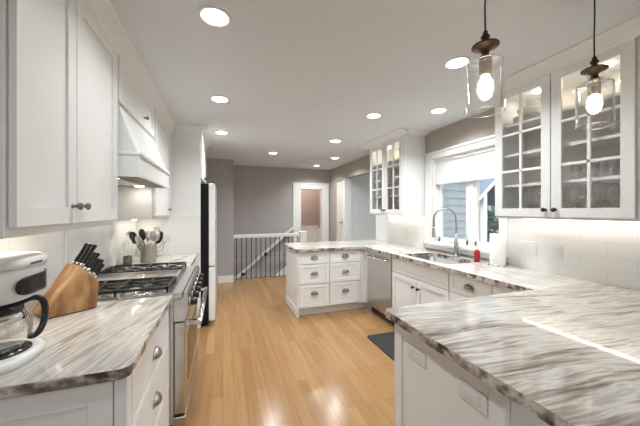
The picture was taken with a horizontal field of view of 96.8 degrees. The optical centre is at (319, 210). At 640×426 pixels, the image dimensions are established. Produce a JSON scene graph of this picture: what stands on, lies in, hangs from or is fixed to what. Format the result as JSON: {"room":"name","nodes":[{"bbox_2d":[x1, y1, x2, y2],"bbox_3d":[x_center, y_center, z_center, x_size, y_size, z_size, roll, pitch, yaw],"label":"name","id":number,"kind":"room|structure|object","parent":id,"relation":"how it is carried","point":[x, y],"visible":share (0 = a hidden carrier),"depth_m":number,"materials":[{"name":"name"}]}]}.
{"room":"kitchen","nodes":[
{"label":"kitchen","id":0,"kind":"room"},
{"bbox_2d":[206,158,233,282],"bbox_3d":[-2.474,0.205,5.881,1.280,2.440,0.870,0,0,-19],"label":"wall","id":1,"kind":"structure","parent":0,"point":[219,172],"depth_m":5.62,"materials":[{"name":"beige paint"}]},
{"bbox_2d":[218,275,233,282],"bbox_3d":[-1.866,1.360,5.618,0.300,0.130,0.020,0,0,-19],"label":"baseboard","id":2,"kind":"structure","parent":1,"relation":"attached to","point":[221,279],"depth_m":5.61,"materials":[{"name":"white paint"}]},
{"bbox_2d":[234,165,329,278],"bbox_3d":[0.146,0.805,7.151,4.500,3.640,0.120,0,0,-19],"label":"wall","id":3,"kind":"structure","parent":0,"point":[263,196],"depth_m":6.60,"materials":[{"name":"beige paint"}]},
{"bbox_2d":[234,227,293,278],"bbox_3d":[-1.270,0.965,6.548,1.362,1.159,0.104,0,0,-19],"label":"stair handrail","id":4,"kind":"object","parent":3,"relation":"attached to","point":[291,228],"visible":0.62,"depth_m":6.48,"materials":[{"name":"white paint"}]},
{"bbox_2d":[276,266,285,275],"bbox_3d":[-1.028,1.625,6.676,0.870,0.960,0.017,0,0,-19],"label":"trim","id":5,"kind":"structure","parent":3,"relation":"attached to","point":[282,270],"depth_m":6.72,"materials":[{"name":"white paint"}]},
{"bbox_2d":[292,182,329,242],"bbox_3d":[-0.232,0.375,7.006,0.950,2.100,0.150,0,0,-19],"label":"doorway","id":6,"kind":"structure","parent":3,"relation":"in","point":[297,186],"depth_m":6.96,"materials":[{"name":"white paint"}]},
{"bbox_2d":[187,275,394,425],"bbox_3d":[0.898,1.550,2.737,5.930,0.250,11.800,0,0,-19],"label":"floor","id":7,"kind":"structure","parent":0,"point":[259,364],"depth_m":2.61,"materials":[{"name":"brown wood"}]},
{"bbox_2d":[0,308,168,425],"bbox_3d":[-1.054,0.988,1.235,0.643,0.874,0.802,0,0,-19],"label":"base cabinet","id":8,"kind":"object","parent":7,"relation":"on","point":[141,398],"visible":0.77,"depth_m":0.94,"materials":[{"name":"white paint"}]},
{"bbox_2d":[0,295,172,399],"bbox_3d":[-1.059,0.530,1.218,0.641,0.038,0.840,0,0,-19],"label":"countertop","id":9,"kind":"structure","parent":8,"relation":"on","point":[106,342],"depth_m":1.09,"materials":[{"name":"stone"}]},
{"bbox_2d":[0,251,48,375],"bbox_3d":[-1.119,0.330,0.942,0.300,0.362,0.275,0,0,-19],"label":"coffee maker","id":10,"kind":"object","parent":9,"relation":"on","point":[23,274],"visible":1,"depth_m":0.95,"materials":[{"name":"white plastic"}]},
{"bbox_2d":[32,263,98,318],"bbox_3d":[-1.295,0.395,1.451,0.165,0.232,0.216,0,0,31],"label":"knife block","id":11,"kind":"object","parent":9,"relation":"on","point":[74,290],"visible":0.82,"depth_m":1.42,"materials":[{"name":"brown wood"}]},
{"bbox_2d":[72,243,87,264],"bbox_3d":[-1.298,0.236,1.540,0.013,0.119,0.078,0,0,31],"label":"knife","id":12,"kind":"object","parent":11,"relation":"in","point":[85,245],"visible":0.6,"depth_m":1.53,"materials":[{"name":"black plastic"}]},
{"bbox_2d":[76,243,92,265],"bbox_3d":[-1.256,0.236,1.515,0.013,0.119,0.078,0,0,31],"label":"knife","id":13,"kind":"object","parent":11,"relation":"in","point":[88,247],"visible":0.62,"depth_m":1.51,"materials":[{"name":"black plastic"}]},
{"bbox_2d":[79,244,97,267],"bbox_3d":[-1.213,0.236,1.489,0.013,0.119,0.078,0,0,31],"label":"knife","id":14,"kind":"object","parent":11,"relation":"in","point":[94,246],"visible":0.94,"depth_m":1.48,"materials":[{"name":"black plastic"}]},
{"bbox_2d":[83,251,96,269],"bbox_3d":[-1.229,0.272,1.518,0.013,0.101,0.066,0,0,31],"label":"knife","id":15,"kind":"object","parent":11,"relation":"in","point":[94,252],"visible":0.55,"depth_m":1.51,"materials":[{"name":"black plastic"}]},
{"bbox_2d":[85,252,99,271],"bbox_3d":[-1.198,0.272,1.498,0.013,0.101,0.066,0,0,31],"label":"knife","id":16,"kind":"object","parent":11,"relation":"in","point":[97,254],"visible":0.98,"depth_m":1.49,"materials":[{"name":"black plastic"}]},
{"bbox_2d":[88,258,99,274],"bbox_3d":[-1.219,0.304,1.535,0.013,0.092,0.061,0,0,31],"label":"knife","id":17,"kind":"object","parent":11,"relation":"in","point":[98,259],"visible":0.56,"depth_m":1.53,"materials":[{"name":"black plastic"}]},
{"bbox_2d":[91,258,103,276],"bbox_3d":[-1.187,0.304,1.515,0.013,0.092,0.061,0,0,31],"label":"knife","id":18,"kind":"object","parent":11,"relation":"in","point":[101,260],"visible":0.97,"depth_m":1.51,"materials":[{"name":"black plastic"}]},
{"bbox_2d":[93,263,104,278],"bbox_3d":[-1.197,0.328,1.537,0.013,0.084,0.056,0,0,31],"label":"knife","id":19,"kind":"object","parent":11,"relation":"in","point":[102,264],"visible":0.71,"depth_m":1.53,"materials":[{"name":"black plastic"}]},
{"bbox_2d":[96,262,207,425],"bbox_3d":[-1.265,0.943,2.086,0.790,0.965,0.921,0,0,-19],"label":"gas range","id":20,"kind":"object","parent":7,"relation":"on","point":[184,283],"visible":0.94,"depth_m":1.82,"materials":[{"name":"silver metal"}]},
{"bbox_2d":[97,265,195,301],"bbox_3d":[-1.316,0.500,2.068,0.683,0.080,0.921,0,0,-19],"label":"cooktop","id":21,"kind":"object","parent":20,"relation":"in","point":[120,283],"depth_m":1.92,"materials":[{"name":"silver metal"}]},
{"bbox_2d":[170,131,206,328],"bbox_3d":[-1.898,0.235,3.812,0.712,2.380,1.002,0,0,-19],"label":"enclosure","id":22,"kind":"object","parent":7,"relation":"on","point":[188,151],"visible":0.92,"depth_m":3.39,"materials":[{"name":"white paint"}]},
{"bbox_2d":[137,216,199,255],"bbox_3d":[-1.761,0.295,3.324,0.660,0.460,0.010,0,0,-19],"label":"tile","id":23,"kind":"structure","parent":22,"relation":"attached to","point":[183,232],"depth_m":3.34,"materials":[{"name":"white tile"}]},
{"bbox_2d":[201,183,216,324],"bbox_3d":[-1.836,0.535,3.835,0.805,1.740,0.935,0,0,-19],"label":"fridge","id":24,"kind":"object","parent":7,"relation":"on","point":[208,192],"visible":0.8,"depth_m":3.51,"materials":[{"name":"white metal"}]},
{"bbox_2d":[234,231,306,279],"bbox_3d":[-1.051,0.948,6.108,1.560,0.955,0.160,0,0,-19],"label":"stair railing","id":25,"kind":"object","parent":7,"relation":"on","point":[302,234],"visible":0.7,"depth_m":6.06,"materials":[{"name":"white paint"}]},
{"bbox_2d":[286,247,365,317],"bbox_3d":[0.086,0.988,4.257,1.065,0.874,0.738,0,0,-19],"label":"base cabinet","id":26,"kind":"object","parent":7,"relation":"on","point":[317,281],"visible":0.96,"depth_m":3.94,"materials":[{"name":"white paint"}]},
{"bbox_2d":[365,249,394,325],"bbox_3d":[0.988,0.988,3.858,0.617,0.874,0.693,0,0,-19],"label":"dishwasher","id":27,"kind":"object","parent":7,"relation":"on","point":[378,267],"visible":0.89,"depth_m":3.72,"materials":[{"name":"silver metal"}]},
{"bbox_2d":[367,331,394,360],"bbox_3d":[0.862,1.417,2.915,0.455,0.014,0.760,0,0,-19],"label":"floor mat","id":28,"kind":"object","parent":7,"relation":"on","point":[385,342],"visible":0.3,"depth_m":3.06,"materials":[{"name":"black rubber"}]},
{"bbox_2d":[392,257,450,307],"bbox_3d":[1.279,0.988,3.101,0.614,0.874,0.918,0,0,-19],"label":"base cabinet","id":29,"kind":"object","parent":7,"relation":"on","point":[412,283],"visible":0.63,"depth_m":3.01,"materials":[{"name":"white paint"}]},
{"bbox_2d":[395,324,549,425],"bbox_3d":[1.277,0.988,1.439,1.688,0.874,0.606,0,0,-19],"label":"base cabinet","id":30,"kind":"object","parent":7,"relation":"on","point":[429,396],"visible":0.2,"depth_m":1.17,"materials":[{"name":"white paint"}]},
{"bbox_2d":[406,341,425,368],"bbox_3d":[0.437,0.657,1.299,0.009,0.065,0.136,0,0,-19],"label":"outlet","id":31,"kind":"object","parent":30,"relation":"attached to","point":[416,354],"visible":1,"depth_m":1.29,"materials":[{"name":"white plastic"}]},
{"bbox_2d":[410,347,419,360],"bbox_3d":[0.434,0.657,1.298,0.003,0.033,0.068,0,0,-19],"label":"receptacle","id":32,"kind":"object","parent":31,"relation":"attached to","point":[414,351],"depth_m":1.30,"materials":[{"name":"grey plastic"}]},
{"bbox_2d":[284,240,639,425],"bbox_3d":[0.790,0.530,2.806,1.729,0.038,4.000,0,0,-19],"label":"countertop","id":33,"kind":"structure","parent":30,"relation":"on","point":[565,350],"depth_m":1.18,"materials":[{"name":"stone"}]},
{"bbox_2d":[417,256,463,264],"bbox_3d":[1.279,0.645,3.063,0.442,0.191,0.702,0,0,-19],"label":"sink","id":34,"kind":"object","parent":33,"relation":"in","point":[430,258],"visible":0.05,"depth_m":3.32,"materials":[{"name":"metal"}]},
{"bbox_2d":[432,208,458,256],"bbox_3d":[1.411,0.240,3.178,0.285,0.541,0.127,0,0,37],"label":"faucet","id":35,"kind":"object","parent":33,"relation":"on","point":[456,244],"visible":1,"depth_m":3.14,"materials":[{"name":"silver metal"}]},
{"bbox_2d":[474,245,479,261],"bbox_3d":[1.564,0.429,2.833,0.062,0.164,0.054,0,0,-19],"label":"soap bottle","id":36,"kind":"object","parent":33,"relation":"on","point":[476,252],"visible":1,"depth_m":2.82,"materials":[{"name":"red plastic"}]},
{"bbox_2d":[488,230,507,266],"bbox_3d":[1.644,0.344,2.627,0.155,0.333,0.155,0,0,-19],"label":"paper towel holder","id":37,"kind":"object","parent":33,"relation":"on","point":[489,264],"visible":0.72,"depth_m":2.58,"materials":[{"name":"silver metal"}]},
{"bbox_2d":[490,234,505,265],"bbox_3d":[1.644,0.358,2.627,0.128,0.280,0.128,0,0,-19],"label":"paper towel roll","id":38,"kind":"object","parent":37,"relation":"on","point":[497,241],"visible":1,"depth_m":2.58,"materials":[{"name":"white paper"}]},
{"bbox_2d":[458,377,487,416],"bbox_3d":[0.538,0.656,1.005,0.009,0.067,0.122,0,0,-19],"label":"electrical outlet","id":39,"kind":"object","parent":30,"relation":"attached to","point":[478,400],"visible":1,"depth_m":1.00,"materials":[{"name":"white plastic"}]},
{"bbox_2d":[449,272,518,299],"bbox_3d":[1.556,0.988,2.290,0.614,0.874,0.788,0,0,-19],"label":"base cabinet","id":40,"kind":"object","parent":7,"relation":"on","point":[461,287],"visible":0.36,"depth_m":2.35,"materials":[{"name":"white paint"}]},
{"bbox_3d":[-1.625,0.988,2.915,0.650,0.874,0.863,0,0,-19],"label":"base cabinet","id":41,"kind":"object","parent":7,"relation":"on","visible":0},
{"bbox_2d":[113,253,197,269],"bbox_3d":[-1.635,0.530,2.905,0.641,0.038,0.860,0,0,-19],"label":"countertop","id":42,"kind":"structure","parent":41,"relation":"on","point":[189,258],"depth_m":2.96,"materials":[{"name":"stone"}]},
{"bbox_2d":[123,230,132,264],"bbox_3d":[-1.796,0.347,2.652,0.076,0.328,0.076,0,0,-19],"label":"oil bottle","id":43,"kind":"object","parent":42,"relation":"on","point":[128,259],"visible":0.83,"depth_m":2.63,"materials":[{"name":"clear glass"}]},
{"bbox_2d":[140,244,156,262],"bbox_3d":[-1.702,0.426,2.816,0.144,0.170,0.144,0,0,-19],"label":"utensil crock","id":44,"kind":"object","parent":42,"relation":"on","point":[148,254],"visible":0.92,"depth_m":2.76,"materials":[{"name":"ceramic"}]},
{"bbox_2d":[129,232,139,249],"bbox_3d":[-1.777,0.351,2.758,0.146,0.299,0.046,0,0,-19],"label":"turner","id":45,"kind":"object","parent":44,"relation":"in","point":[132,235],"visible":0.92,"depth_m":2.74,"materials":[{"name":"black plastic"}]},
{"bbox_2d":[135,235,142,246],"bbox_3d":[-1.739,0.370,2.755,0.100,0.261,0.046,0,0,-26],"label":"spoon","id":46,"kind":"object","parent":44,"relation":"in","point":[138,239],"visible":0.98,"depth_m":2.74,"materials":[{"name":"silver metal"}]},
{"bbox_2d":[139,229,145,245],"bbox_3d":[-1.764,0.342,2.831,0.096,0.317,0.022,0,0,5],"label":"spoon","id":47,"kind":"object","parent":44,"relation":"in","point":[142,234],"visible":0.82,"depth_m":2.82,"materials":[{"name":"black plastic"}]},
{"bbox_2d":[146,229,149,245],"bbox_3d":[-1.713,0.342,2.822,0.037,0.315,0.028,0,0,-19],"label":"masher","id":48,"kind":"object","parent":44,"relation":"in","point":[147,230],"visible":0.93,"depth_m":2.81,"materials":[{"name":"silver metal"}]},
{"bbox_2d":[149,230,156,244],"bbox_3d":[-1.649,0.344,2.805,0.076,0.310,0.022,0,0,5],"label":"spoon","id":49,"kind":"object","parent":44,"relation":"in","point":[153,234],"visible":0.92,"depth_m":2.80,"materials":[{"name":"silver metal"}]},
{"bbox_2d":[153,230,159,244],"bbox_3d":[-1.656,0.349,2.853,0.104,0.302,0.058,0,0,5],"label":"ladle","id":50,"kind":"object","parent":44,"relation":"in","point":[157,232],"visible":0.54,"depth_m":2.84,"materials":[{"name":"silver metal"}]},
{"bbox_2d":[155,231,162,245],"bbox_3d":[-1.633,0.355,2.849,0.113,0.291,0.035,0,0,-19],"label":"spatula","id":51,"kind":"object","parent":44,"relation":"in","point":[161,233],"visible":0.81,"depth_m":2.85,"materials":[{"name":"black plastic"}]},
{"bbox_2d":[150,226,169,256],"bbox_3d":[-1.777,0.341,3.158,0.185,0.338,0.094,0,0,-19],"label":"rooster","id":52,"kind":"object","parent":42,"relation":"on","point":[163,241],"visible":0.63,"depth_m":3.16,"materials":[{"name":"silver metal"}]},
{"bbox_2d":[301,190,319,227],"bbox_3d":[-0.401,0.205,7.672,1.800,2.440,1.220,0,0,-19],"label":"wall","id":53,"kind":"structure","parent":0,"point":[310,199],"depth_m":8.23,"materials":[{"name":"beige paint"}]},
{"bbox_2d":[301,226,319,241],"bbox_3d":[-0.537,0.932,7.636,1.320,0.985,1.000,0,0,-19],"label":"trim","id":54,"kind":"structure","parent":53,"relation":"attached to","point":[313,232],"depth_m":8.22,"materials":[{"name":"white paint"}]},
{"bbox_2d":[352,174,375,239],"bbox_3d":[1.507,0.205,6.601,1.780,2.440,0.080,0,0,-19],"label":"wall","id":55,"kind":"structure","parent":0,"point":[360,184],"depth_m":6.37,"materials":[{"name":"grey paint"}]},
{"bbox_2d":[110,0,639,169],"bbox_3d":[0.898,-1.090,2.737,5.930,0.150,11.800,0,0,-19],"label":"ceiling","id":56,"kind":"structure","parent":0,"point":[297,77],"depth_m":1.92,"materials":[{"name":"paint"}]},
{"bbox_2d":[82,0,210,148],"bbox_3d":[-1.458,-0.958,2.556,0.752,0.115,3.670,0,0,-19],"label":"crown molding","id":57,"kind":"structure","parent":56,"relation":"attached to","point":[103,12],"depth_m":1.81,"materials":[{"name":"white paint"}]},
{"bbox_2d":[197,5,231,27],"bbox_3d":[-0.550,-1.011,1.487,0.170,0.006,0.170,0,0,-19],"label":"recessed light","id":58,"kind":"object","parent":56,"relation":"in","point":[214,16],"visible":1,"depth_m":1.48,"materials":[{"name":"white glass"}]},
{"bbox_2d":[210,95,229,102],"bbox_3d":[-0.911,-1.011,2.584,0.170,0.006,0.170,0,0,-19],"label":"recessed light","id":59,"kind":"object","parent":56,"relation":"in","point":[216,98],"visible":1,"depth_m":2.58,"materials":[{"name":"white glass"}]},
{"bbox_2d":[215,131,228,134],"bbox_3d":[-1.278,-1.011,3.695,0.170,0.006,0.170,0,0,-19],"label":"recessed light","id":60,"kind":"object","parent":56,"relation":"in","point":[217,132],"visible":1,"depth_m":3.68,"materials":[{"name":"white paint"}]},
{"bbox_2d":[366,113,381,118],"bbox_3d":[0.576,-1.011,3.039,0.170,0.006,0.170,0,0,-19],"label":"recessed light","id":61,"kind":"object","parent":56,"relation":"in","point":[371,115],"visible":1,"depth_m":3.02,"materials":[{"name":"white paint"}]},
{"bbox_2d":[430,108,447,113],"bbox_3d":[1.203,-1.011,2.884,0.170,0.006,0.170,0,0,-19],"label":"recessed light","id":62,"kind":"object","parent":56,"relation":"in","point":[436,110],"visible":1,"depth_m":2.87,"materials":[{"name":"white glass"}]},
{"bbox_2d":[444,56,470,68],"bbox_3d":[0.941,-1.011,1.949,0.170,0.006,0.170,0,0,-19],"label":"recessed light","id":63,"kind":"object","parent":56,"relation":"in","point":[460,61],"visible":1,"depth_m":1.94,"materials":[{"name":"white glass"}]},
{"bbox_2d":[466,0,505,117],"bbox_3d":[0.653,-0.701,1.121,0.136,0.628,0.136,0,0,-24],"label":"pendant lamp","id":64,"kind":"object","parent":56,"relation":"hanging from","point":[487,44],"visible":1,"depth_m":1.10,"materials":[{"name":"clear glass"}]},
{"bbox_2d":[479,54,491,77],"bbox_3d":[0.653,-0.570,1.121,0.045,0.075,0.045,0,0,-19],"label":"socket","id":65,"kind":"object","parent":64,"relation":"attached to","point":[485,64],"depth_m":1.10,"materials":[{"name":"brown metal"}]},
{"bbox_2d":[575,0,614,130],"bbox_3d":[1.265,-0.701,1.309,0.136,0.628,0.136,0,0,-24],"label":"pendant lamp","id":66,"kind":"object","parent":56,"relation":"hanging from","point":[594,104],"visible":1,"depth_m":1.30,"materials":[{"name":"clear glass"}]},
{"bbox_2d":[588,77,600,96],"bbox_3d":[1.265,-0.570,1.309,0.045,0.075,0.045,0,0,-19],"label":"socket","id":67,"kind":"object","parent":66,"relation":"attached to","point":[594,87],"depth_m":1.30,"materials":[{"name":"brown metal"}]},
{"bbox_2d":[330,107,507,264],"bbox_3d":[1.966,0.205,2.288,0.140,2.440,10.260,0,0,-19],"label":"wall","id":68,"kind":"structure","parent":0,"point":[468,129],"depth_m":3.48,"materials":[{"name":"beige paint"}]},
{"bbox_2d":[337,181,341,240],"bbox_3d":[0.442,0.378,6.528,0.104,2.085,0.400,0,0,-19],"label":"door","id":69,"kind":"structure","parent":68,"relation":"in","point":[339,184],"depth_m":6.55,"materials":[{"name":"beige paint"}]},
{"bbox_2d":[342,178,351,240],"bbox_3d":[0.598,0.357,6.291,0.162,2.135,0.140,0,0,-19],"label":"trim opening","id":70,"kind":"structure","parent":68,"relation":"attached to","point":[347,182],"depth_m":6.23,"materials":[{"name":"white paint"}]},
{"bbox_2d":[370,136,424,215],"bbox_3d":[1.068,-0.453,4.090,0.394,1.035,0.850,0,0,-19],"label":"upper cabinet","id":71,"kind":"object","parent":68,"relation":"attached to","point":[404,154],"visible":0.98,"depth_m":3.76,"materials":[{"name":"white paint"}]},
{"bbox_2d":[374,158,398,167],"bbox_3d":[1.108,-0.695,4.103,0.295,0.020,0.814,0,0,-19],"label":"shelf","id":72,"kind":"object","parent":71,"relation":"attached to","point":[396,161],"depth_m":4.23,"materials":[{"name":"white paint"}]},
{"bbox_2d":[374,176,398,182],"bbox_3d":[1.108,-0.450,4.103,0.295,0.020,0.814,0,0,-19],"label":"shelf","id":73,"kind":"object","parent":71,"relation":"attached to","point":[396,179],"depth_m":4.31,"materials":[{"name":"white paint"}]},
{"bbox_2d":[374,195,398,198],"bbox_3d":[1.108,-0.200,4.103,0.295,0.020,0.814,0,0,-19],"label":"shelf","id":74,"kind":"object","parent":71,"relation":"attached to","point":[375,196],"depth_m":4.33,"materials":[{"name":"white paint"}]},
{"bbox_2d":[359,127,430,150],"bbox_3d":[1.023,-0.987,4.074,0.490,0.057,1.110,0,0,-19],"label":"crown molding","id":75,"kind":"structure","parent":71,"relation":"attached to","point":[398,132],"depth_m":3.71,"materials":[{"name":"white paint"}]},
{"bbox_2d":[422,134,509,261],"bbox_3d":[1.621,-0.128,3.212,0.195,1.225,1.190,0,0,-19],"label":"window","id":76,"kind":"structure","parent":68,"relation":"in","point":[433,193],"depth_m":3.21,"materials":[{"name":"white paint"}]},
{"bbox_2d":[435,147,494,184],"bbox_3d":[1.626,-0.477,3.192,0.050,0.304,0.896,0,0,-19],"label":"window shade","id":77,"kind":"object","parent":76,"relation":"attached to","point":[477,165],"visible":0.81,"depth_m":3.14,"materials":[{"name":"white fabric"}]},
{"bbox_2d":[376,215,639,289],"bbox_3d":[1.653,0.275,2.974,0.010,0.500,4.160,0,0,-19],"label":"wall tile","id":78,"kind":"structure","parent":68,"relation":"attached to","point":[603,252],"depth_m":2.18,"materials":[{"name":"white tile"}]},
{"bbox_2d":[519,241,536,255],"bbox_3d":[1.811,0.328,2.481,0.009,0.115,0.155,0,0,-19],"label":"light switch","id":79,"kind":"object","parent":78,"relation":"attached to","point":[525,247],"visible":1,"depth_m":2.47,"materials":[{"name":"white plastic"}]},
{"bbox_2d":[553,244,563,259],"bbox_3d":[1.889,0.325,2.251,0.009,0.120,0.070,0,0,-19],"label":"outlet","id":80,"kind":"object","parent":78,"relation":"attached to","point":[558,249],"visible":1,"depth_m":2.25,"materials":[{"name":"white plastic"}]},
{"bbox_2d":[556,247,559,255],"bbox_3d":[1.886,0.325,2.250,0.003,0.068,0.033,0,0,-19],"label":"receptacle","id":81,"kind":"object","parent":80,"relation":"attached to","point":[557,248],"depth_m":2.25,"materials":[{"name":"grey plastic"}]},
{"bbox_2d":[495,38,637,221],"bbox_3d":[1.768,-0.453,2.041,0.394,1.035,0.870,0,0,-19],"label":"upper cabinet","id":82,"kind":"object","parent":68,"relation":"attached to","point":[533,155],"visible":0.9,"depth_m":1.99,"materials":[{"name":"white paint"}]},
{"bbox_2d":[503,92,619,132],"bbox_3d":[1.808,-0.695,2.054,0.295,0.020,0.834,0,0,-19],"label":"shelf","id":83,"kind":"object","parent":82,"relation":"attached to","point":[568,112],"depth_m":2.04,"materials":[{"name":"white paint"}]},
{"bbox_2d":[503,133,619,159],"bbox_3d":[1.808,-0.450,2.054,0.295,0.020,0.834,0,0,-19],"label":"shelf","id":84,"kind":"object","parent":82,"relation":"attached to","point":[608,142],"depth_m":1.98,"materials":[{"name":"white paint"}]},
{"bbox_2d":[503,175,619,188],"bbox_3d":[1.808,-0.200,2.054,0.295,0.020,0.834,0,0,-19],"label":"shelf","id":85,"kind":"object","parent":82,"relation":"attached to","point":[606,180],"depth_m":2.00,"materials":[{"name":"white paint"}]},
{"bbox_2d":[491,14,639,96],"bbox_3d":[1.743,-0.987,1.966,0.490,0.057,1.004,0,0,-19],"label":"crown molding","id":86,"kind":"structure","parent":82,"relation":"attached to","point":[628,30],"depth_m":1.80,"materials":[{"name":"white paint"}]},
{"bbox_2d":[570,163,582,178],"bbox_3d":[1.765,-0.266,1.955,0.070,0.110,0.070,0,0,14],"label":"tumbler","id":87,"kind":"object","parent":82,"relation":"on","point":[582,163],"visible":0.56,"depth_m":1.96,"materials":[{"name":"clear glass"}]},
{"bbox_2d":[586,161,599,176],"bbox_3d":[1.789,-0.266,1.861,0.070,0.110,0.070,0,0,0],"label":"tumbler","id":88,"kind":"object","parent":82,"relation":"on","point":[598,161],"visible":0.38,"depth_m":1.85,"materials":[{"name":"clear glass"}]},
{"bbox_2d":[605,159,619,174],"bbox_3d":[1.826,-0.266,1.772,0.070,0.110,0.070,0,0,-40],"label":"tumbler","id":89,"kind":"object","parent":82,"relation":"on","point":[615,159],"visible":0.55,"depth_m":1.79,"materials":[{"name":"clear glass"}]},
{"bbox_2d":[638,38,639,221],"bbox_3d":[1.952,-0.474,1.577,0.344,1.079,0.122,0,0,-19],"label":"end panel","id":90,"kind":"object","parent":82,"relation":"attached to","point":[638,38],"visible":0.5,"depth_m":1.58,"materials":[{"name":"white paint"}]},
{"bbox_3d":[1.691,-0.712,2.289,0.219,0.014,0.219,0,0,-19],"label":"plate","id":91,"kind":"object","parent":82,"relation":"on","visible":0},
{"bbox_2d":[513,115,539,122],"bbox_3d":[1.691,-0.725,2.289,0.219,0.014,0.219,0,0,-19],"label":"plate","id":92,"kind":"object","parent":91,"relation":"on","point":[534,115],"visible":0.15,"depth_m":2.22,"materials":[{"name":"white ceramic"}]},
{"bbox_2d":[513,113,540,120],"bbox_3d":[1.691,-0.738,2.289,0.219,0.014,0.219,0,0,-19],"label":"plate","id":93,"kind":"object","parent":92,"relation":"on","point":[540,113],"visible":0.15,"depth_m":2.21,"materials":[{"name":"white ceramic"}]},
{"bbox_2d":[513,112,540,119],"bbox_3d":[1.691,-0.750,2.289,0.219,0.014,0.219,0,0,-19],"label":"plate","id":94,"kind":"object","parent":93,"relation":"on","point":[532,112],"visible":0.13,"depth_m":2.21,"materials":[{"name":"white ceramic"}]},
{"bbox_2d":[517,105,540,113],"bbox_3d":[1.691,-0.788,2.289,0.171,0.060,0.171,0,0,-19],"label":"bowl","id":95,"kind":"object","parent":94,"relation":"on","point":[534,108],"visible":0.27,"depth_m":2.23,"materials":[{"name":"white ceramic"}]},
{"bbox_2d":[443,182,465,239],"bbox_3d":[2.076,0.249,5.122,1.900,3.151,0.128,0,0,-19],"label":"wall","id":96,"kind":"structure","parent":0,"point":[454,194],"depth_m":5.21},
{"bbox_3d":[-1.328,0.205,0.778,0.150,2.440,9.530,0,0,-19],"label":"wall","id":97,"kind":"structure","parent":0,"visible":0},
{"bbox_2d":[0,0,117,238],"bbox_3d":[-1.165,-0.412,1.166,0.390,0.985,0.850,0,0,-19],"label":"upper cabinet","id":98,"kind":"object","parent":97,"relation":"attached to","point":[59,68],"visible":1,"depth_m":1.02,"materials":[{"name":"white paint"}]},
{"bbox_2d":[64,231,66,265],"bbox_3d":[-1.570,0.138,1.744,0.016,0.746,0.015,0,0,-19],"label":"trim","id":99,"kind":"structure","parent":97,"relation":"attached to","point":[65,232],"depth_m":1.74,"materials":[{"name":"white paint"}]},
{"bbox_2d":[0,220,136,326],"bbox_3d":[-1.655,0.265,1.981,0.008,0.520,2.620,0,0,-19],"label":"wall tile","id":100,"kind":"structure","parent":97,"relation":"attached to","point":[51,244],"depth_m":1.61,"materials":[{"name":"white tile"}]},
{"bbox_2d":[67,220,119,266],"bbox_3d":[-1.733,0.100,2.208,0.008,0.850,0.980,0,0,-19],"label":"wall","id":101,"kind":"structure","parent":97,"relation":"attached to","point":[107,238],"depth_m":2.26,"materials":[{"name":"tile"}]},
{"bbox_2d":[115,110,171,219],"bbox_3d":[-1.746,-0.412,2.869,0.390,0.985,0.850,0,0,-19],"label":"upper cabinet","id":102,"kind":"object","parent":101,"relation":"attached to","point":[133,203],"visible":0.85,"depth_m":2.52,"materials":[{"name":"white paint"}]},
{"bbox_2d":[118,56,153,138],"bbox_3d":[-1.456,-0.759,2.018,0.390,0.292,0.946,0,0,-19],"label":"upper cabinet","id":103,"kind":"object","parent":97,"relation":"attached to","point":[131,97],"visible":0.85,"depth_m":1.93,"materials":[{"name":"white paint"}]},
{"bbox_2d":[118,105,169,188],"bbox_3d":[-1.417,-0.404,2.030,0.470,0.414,0.936,0,0,-19],"label":"range hood","id":104,"kind":"object","parent":97,"relation":"attached to","point":[140,164],"visible":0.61,"depth_m":1.79,"materials":[{"name":"white paint"}]},
{"label":"outside","id":105,"kind":"structure","parent":0,"visible":0},
{"bbox_3d":[8.793,1.875,8.287,38.000,0.100,38.000,0,0,-19],"label":"lawn","id":106,"kind":"structure","parent":105,"visible":0},
{"bbox_2d":[480,178,497,241],"bbox_3d":[7.104,-1.975,13.078,8.900,7.600,6.440,0,0,-19],"label":"house","id":107,"kind":"structure","parent":106,"relation":"on","point":[487,186],"depth_m":9.23,"materials":[{"name":"white"}]},
{"bbox_2d":[487,208,498,241],"bbox_3d":[5.913,0.848,10.214,1.118,1.955,1.098,0,0,-19],"label":"shrub","id":108,"kind":"object","parent":106,"relation":"on","point":[491,217],"visible":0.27,"depth_m":10.00,"materials":[{"name":"green plant"}]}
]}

